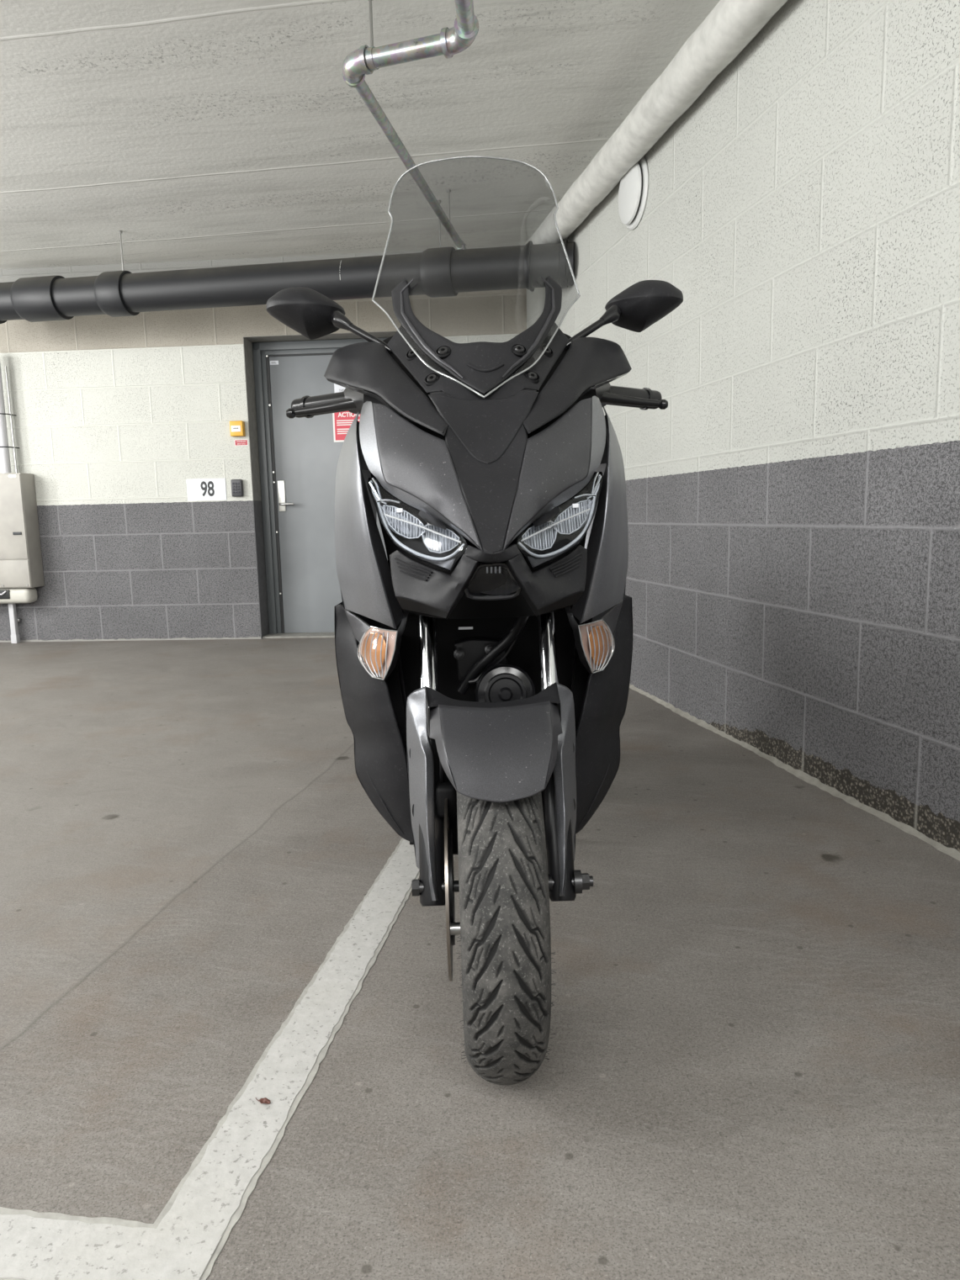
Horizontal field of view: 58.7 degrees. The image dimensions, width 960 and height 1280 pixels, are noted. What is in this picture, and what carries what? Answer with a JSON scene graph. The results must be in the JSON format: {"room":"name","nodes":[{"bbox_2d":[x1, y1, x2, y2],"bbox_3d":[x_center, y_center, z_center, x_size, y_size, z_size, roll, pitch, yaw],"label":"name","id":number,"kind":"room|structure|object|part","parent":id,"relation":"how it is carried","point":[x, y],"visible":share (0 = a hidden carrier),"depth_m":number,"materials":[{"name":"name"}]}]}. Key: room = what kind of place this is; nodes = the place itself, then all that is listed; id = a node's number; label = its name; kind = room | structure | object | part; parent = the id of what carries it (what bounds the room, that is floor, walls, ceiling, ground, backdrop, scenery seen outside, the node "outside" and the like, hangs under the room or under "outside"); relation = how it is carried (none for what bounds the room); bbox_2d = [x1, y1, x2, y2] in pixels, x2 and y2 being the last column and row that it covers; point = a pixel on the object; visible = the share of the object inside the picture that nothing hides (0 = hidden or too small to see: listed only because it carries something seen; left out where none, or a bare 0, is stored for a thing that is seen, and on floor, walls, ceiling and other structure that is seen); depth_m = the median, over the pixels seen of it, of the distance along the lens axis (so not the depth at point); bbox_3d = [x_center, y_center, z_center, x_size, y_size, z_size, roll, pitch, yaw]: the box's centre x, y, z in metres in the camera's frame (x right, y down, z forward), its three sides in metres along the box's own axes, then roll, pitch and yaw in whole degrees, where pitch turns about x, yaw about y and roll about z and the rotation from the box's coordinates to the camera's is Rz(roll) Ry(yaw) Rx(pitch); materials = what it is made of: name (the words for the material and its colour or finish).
{"room":"indoor parking garage","nodes":[
{"label":"indoor parking garage","id":0,"kind":"room"},
{"bbox_2d":[0,247,526,642],"bbox_3d":[-3.586,-1.261,6.116,7.883,2.540,0.300,-1,8,4],"label":"wall","id":1,"kind":"structure","parent":0,"point":[112,422],"depth_m":5.88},
{"bbox_2d":[0,363,19,473],"bbox_3d":[-3.245,-1.541,5.824,0.161,0.797,0.066,-8,11,-38],"label":"conduit","id":2,"kind":"object","parent":1,"relation":"attached to","point":[5,465],"visible":0.85,"depth_m":5.82,"materials":[{"name":"grey"}]},
{"bbox_2d":[8,602,21,643],"bbox_3d":[-3.308,-0.123,6.077,0.060,0.287,0.073,-1,8,4],"label":"pipe","id":3,"kind":"object","parent":1,"relation":"attached to","point":[12,607],"visible":0.96,"depth_m":6.05,"materials":[{"name":"grey metal"}]},
{"bbox_2d":[0,472,44,603],"bbox_3d":[-3.400,-0.700,5.948,0.600,0.893,0.172,-1,8,4],"label":"electrical box","id":4,"kind":"object","parent":1,"relation":"attached to","point":[21,566],"visible":1,"depth_m":5.88,"materials":[{"name":"beige metal"}]},
{"bbox_3d":[-3.408,-0.839,5.850,0.591,0.575,0.007,-1,8,4],"label":"cabinet door","id":5,"kind":"part","parent":4,"relation":"part of","materials":[{"name":"beige metal"}]},
{"bbox_2d":[186,478,226,501],"bbox_3d":[-1.883,-1.036,5.880,0.274,0.148,0.005,-1,8,4],"label":"number sign","id":6,"kind":"object","parent":1,"relation":"attached to","point":[199,489],"visible":1,"depth_m":5.88,"materials":[{"name":"white plastic"}]},
{"bbox_2d":[230,479,243,497],"bbox_3d":[-1.663,-1.041,5.848,0.076,0.116,0.038,-1,8,4],"label":"keypad","id":7,"kind":"object","parent":1,"relation":"attached to","point":[236,484],"visible":1,"depth_m":5.83,"materials":[{"name":"grey plastic"}]},
{"bbox_2d":[229,420,245,436],"bbox_3d":[-1.643,-1.431,5.781,0.090,0.100,0.054,-1,8,4],"label":"fire alarm box","id":8,"kind":"object","parent":1,"relation":"attached to","point":[236,427],"visible":1,"depth_m":5.76,"materials":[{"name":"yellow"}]},
{"bbox_2d":[234,439,248,445],"bbox_3d":[-1.627,-1.345,5.818,0.092,0.040,0.003,-1,8,4],"label":"label","id":9,"kind":"object","parent":1,"relation":"attached to","point":[237,442],"visible":1,"depth_m":5.82,"materials":[{"name":"red"}]},
{"bbox_2d":[252,500,269,639],"bbox_3d":[-1.023,-0.506,6.006,1.048,0.962,0.199,-1,8,4],"label":"trim","id":10,"kind":"structure","parent":1,"relation":"attached to","point":[257,513],"depth_m":6.02,"materials":[{"name":"grey paint"}]},
{"bbox_2d":[243,330,396,500],"bbox_3d":[-1.046,-1.517,5.857,1.048,1.083,0.199,-1,8,4],"label":"trim","id":11,"kind":"structure","parent":1,"relation":"attached to","point":[247,341],"depth_m":5.84,"materials":[{"name":"paint"}]},
{"bbox_2d":[252,337,388,638],"bbox_3d":[-1.031,-1.047,5.986,1.048,2.039,0.280,-1,8,4],"label":"door","id":12,"kind":"structure","parent":1,"relation":"in","point":[298,457],"depth_m":6.03,"materials":[{"name":"grey paint"}]},
{"bbox_2d":[269,360,278,364],"bbox_3d":[-1.427,-1.924,5.922,0.060,0.026,0.002,-1,8,4],"label":"sticker","id":13,"kind":"object","parent":12,"relation":"attached to","point":[272,362],"visible":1,"depth_m":5.92,"materials":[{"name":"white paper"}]},
{"bbox_3d":[-1.405,-1.021,6.051,0.050,0.215,0.010,-1,8,4],"label":"lock plate","id":14,"kind":"part","parent":12,"relation":"part of","materials":[{"name":"silver metal"}]},
{"bbox_3d":[-1.362,-0.960,6.025,0.107,0.017,0.056,-1,8,4],"label":"handle","id":15,"kind":"part","parent":12,"relation":"part of","materials":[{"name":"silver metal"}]},
{"bbox_3d":[-1.008,-0.044,6.133,1.048,0.012,0.280,-1,8,4],"label":"sill","id":16,"kind":"part","parent":12,"relation":"part of","materials":[{"name":"paint"}]},
{"bbox_2d":[333,383,345,392],"bbox_3d":[-0.915,-1.732,5.915,0.190,0.100,0.002,-1,8,4],"label":"paper notice","id":17,"kind":"object","parent":12,"relation":"attached to","point":[337,388],"visible":0.26,"depth_m":5.92,"materials":[{"name":"white paper"}]},
{"bbox_2d":[332,411,360,442],"bbox_3d":[-0.911,-1.539,5.944,0.230,0.310,0.003,-1,8,4],"label":"notice","id":18,"kind":"object","parent":12,"relation":"attached to","point":[342,421],"visible":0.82,"depth_m":5.95,"materials":[{"name":"red paper"}]},
{"bbox_2d":[0,0,719,269],"bbox_3d":[-2.494,-1.898,1.027,10.100,0.150,10.600,-1,8,0],"label":"ceiling","id":19,"kind":"structure","parent":0,"point":[189,129],"depth_m":3.69,"materials":[{"name":"concrete"}]},
{"bbox_2d":[117,230,123,270],"bbox_3d":[-2.126,-2.298,5.070,0.023,0.251,0.023,-1,8,0],"label":"rod","id":20,"kind":"object","parent":19,"relation":"hanging from","point":[119,231],"visible":0.89,"depth_m":5.06,"materials":[{"name":"silver metal"}]},
{"bbox_3d":[-2.126,-2.298,5.070,0.009,0.251,0.009,-5,9,-22],"label":"threaded rod","id":21,"kind":"part","parent":20,"relation":"part of","materials":[{"name":"silver metal"}]},
{"bbox_2d":[368,0,373,47],"bbox_3d":[-0.361,-2.052,2.836,0.023,0.168,0.023,-1,8,0],"label":"rod","id":22,"kind":"object","parent":19,"relation":"hanging from","point":[369,1],"visible":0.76,"depth_m":2.83,"materials":[{"name":"silver metal"}]},
{"bbox_2d":[437,200,440,247],"bbox_3d":[-0.222,-2.276,4.700,0.023,0.273,0.023,-1,8,0],"label":"rod","id":23,"kind":"object","parent":19,"relation":"hanging from","point":[439,201],"visible":0.65,"depth_m":4.70,"materials":[{"name":"silver metal"}]},
{"bbox_2d":[0,239,574,323],"bbox_3d":[-1.424,-2.059,4.968,3.942,0.292,0.257,0,9,11],"label":"drain pipe","id":24,"kind":"object","parent":23,"relation":"hanging from","point":[441,272],"visible":0.97,"depth_m":4.82,"materials":[{"name":"black plastic"}]},
{"bbox_2d":[446,189,450,221],"bbox_3d":[-0.164,-2.303,4.542,0.023,0.176,0.023,-1,8,0],"label":"rod","id":25,"kind":"object","parent":19,"relation":"hanging from","point":[448,191],"visible":0.89,"depth_m":4.54,"materials":[{"name":"silver metal"}]},
{"bbox_2d":[342,0,478,249],"bbox_3d":[-0.241,-2.044,3.648,0.471,0.117,2.698,-1,8,0],"label":"pipe","id":26,"kind":"object","parent":25,"relation":"hanging from","point":[365,60],"visible":0.98,"depth_m":2.83,"materials":[{"name":"metal"}]},
{"bbox_3d":[-0.164,-2.303,4.542,0.009,0.176,0.009,-5,9,-22],"label":"threaded rod","id":27,"kind":"part","parent":25,"relation":"part of","materials":[{"name":"silver metal"}]},
{"bbox_2d":[0,637,959,1279],"bbox_3d":[-2.433,0.748,1.415,10.100,0.120,10.600,-1,8,0],"label":"floor","id":28,"kind":"structure","parent":0,"point":[751,1071],"depth_m":1.46,"materials":[{"name":"concrete"}]},
{"bbox_2d":[0,1206,224,1279],"bbox_3d":[-1.143,0.705,1.079,1.688,0.003,0.102,0,8,8],"label":"parking line","id":29,"kind":"object","parent":28,"relation":"on","point":[34,1245],"visible":1,"depth_m":0.98,"materials":[{"name":"paint"}]},
{"bbox_2d":[153,837,419,1279],"bbox_3d":[-0.076,0.440,2.721,0.102,0.002,3.700,0,8,9],"label":"parking line","id":30,"kind":"object","parent":28,"relation":"on","point":[213,1195],"visible":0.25,"depth_m":1.28,"materials":[{"name":"paint"}]},
{"bbox_2d":[255,1097,270,1104],"bbox_3d":[-0.313,0.661,1.225,0.027,0.005,0.012,2,9,20],"label":"dry leaf","id":31,"kind":"object","parent":30,"relation":"on","point":[265,1100],"visible":1,"depth_m":1.23,"materials":[{"name":"brown plant"}]},
{"bbox_2d":[265,155,682,1084],"bbox_3d":[-0.006,-0.183,1.986,0.739,1.442,2.056,-2,8,-1],"label":"scooter","id":32,"kind":"object","parent":28,"relation":"on","point":[483,665],"visible":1,"depth_m":1.30,"materials":[{"name":"black plastic"}]},
{"bbox_2d":[265,286,344,339],"bbox_3d":[-0.309,-0.578,1.496,0.137,0.082,0.088,-2,8,-1],"label":"mirror","id":33,"kind":"object","parent":32,"relation":"attached to","point":[306,311],"depth_m":1.48,"materials":[{"name":"black plastic"}]},
{"bbox_3d":[-0.273,-0.423,1.548,0.170,0.034,0.030,1,9,17],"label":"brake lever","id":34,"kind":"part","parent":32,"relation":"part of","materials":[{"name":"black metal"}]},
{"bbox_3d":[-0.229,-0.222,1.636,0.062,0.314,0.309,0,8,9],"label":"panel","id":35,"kind":"part","parent":32,"relation":"part of","materials":[{"name":"grey paint"}]},
{"bbox_3d":[-0.188,-0.518,1.472,0.091,0.064,0.020,1,9,14],"label":"mirror stem","id":36,"kind":"part","parent":32,"relation":"part of","materials":[{"name":"black metal"}]},
{"bbox_3d":[-0.081,-0.156,1.191,0.150,0.042,0.003,6,11,42],"label":"reflector trim","id":37,"kind":"part","parent":32,"relation":"part of","materials":[{"name":"grey metal"}]},
{"bbox_3d":[-0.076,0.259,1.343,0.041,0.289,0.166,-2,8,-1],"label":"fork leg","id":38,"kind":"part","parent":32,"relation":"part of","materials":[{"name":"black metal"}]},
{"bbox_2d":[463,561,521,600],"bbox_3d":[0.017,-0.082,1.166,0.083,0.054,0.069,-1,8,0],"label":"air vent","id":39,"kind":"object","parent":32,"relation":"attached to","point":[501,580],"depth_m":1.16,"materials":[{"name":"grey plastic"}]},
{"bbox_3d":[0.108,-0.162,1.196,0.003,0.043,0.150,7,12,44],"label":"reflector trim","id":40,"kind":"part","parent":32,"relation":"part of","materials":[{"name":"grey metal"}]},
{"bbox_3d":[0.121,0.253,1.347,0.041,0.289,0.166,-2,8,-1],"label":"fork leg","id":41,"kind":"part","parent":32,"relation":"part of","materials":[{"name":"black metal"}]},
{"bbox_3d":[0.179,-0.530,1.481,0.091,0.064,0.020,-4,9,-17],"label":"mirror stem","id":42,"kind":"part","parent":32,"relation":"part of","materials":[{"name":"black metal"}]},
{"bbox_3d":[0.230,-0.236,1.647,0.064,0.314,0.309,-3,9,-12],"label":"panel","id":43,"kind":"part","parent":32,"relation":"part of","materials":[{"name":"grey paint"}]},
{"bbox_3d":[0.267,-0.439,1.561,0.170,0.033,0.030,-4,9,-20],"label":"brake lever","id":44,"kind":"part","parent":32,"relation":"part of","materials":[{"name":"black metal"}]},
{"bbox_2d":[604,280,682,332],"bbox_3d":[0.295,-0.597,1.510,0.137,0.082,0.088,-2,8,-1],"label":"mirror","id":45,"kind":"object","parent":32,"relation":"attached to","point":[637,307],"depth_m":1.49,"materials":[{"name":"black plastic"}]},
{"bbox_2d":[526,0,959,851],"bbox_3d":[1.422,-0.613,0.924,0.251,2.540,9.885,-3,9,-11],"label":"wall","id":46,"kind":"structure","parent":0,"point":[792,579],"depth_m":2.52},
{"bbox_2d":[618,156,648,230],"bbox_3d":[0.657,-1.945,3.709,0.045,0.294,0.294,-3,9,-11],"label":"air vent","id":47,"kind":"object","parent":46,"relation":"in","point":[629,193],"visible":0.88,"depth_m":3.65,"materials":[{"name":"grey plastic"}]},
{"bbox_2d":[523,0,787,245],"bbox_3d":[0.904,-1.867,2.158,0.156,0.155,6.833,-3,9,-11],"label":"pipe","id":48,"kind":"object","parent":46,"relation":"attached to","point":[731,25],"visible":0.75,"depth_m":3.10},
{"bbox_2d":[629,683,959,861],"bbox_3d":[0.864,0.324,3.306,0.032,0.020,5.070,-3,9,-11],"label":"trim","id":49,"kind":"structure","parent":46,"relation":"attached to","point":[952,852],"depth_m":2.59,"materials":[{"name":"grey concrete"}]}
]}

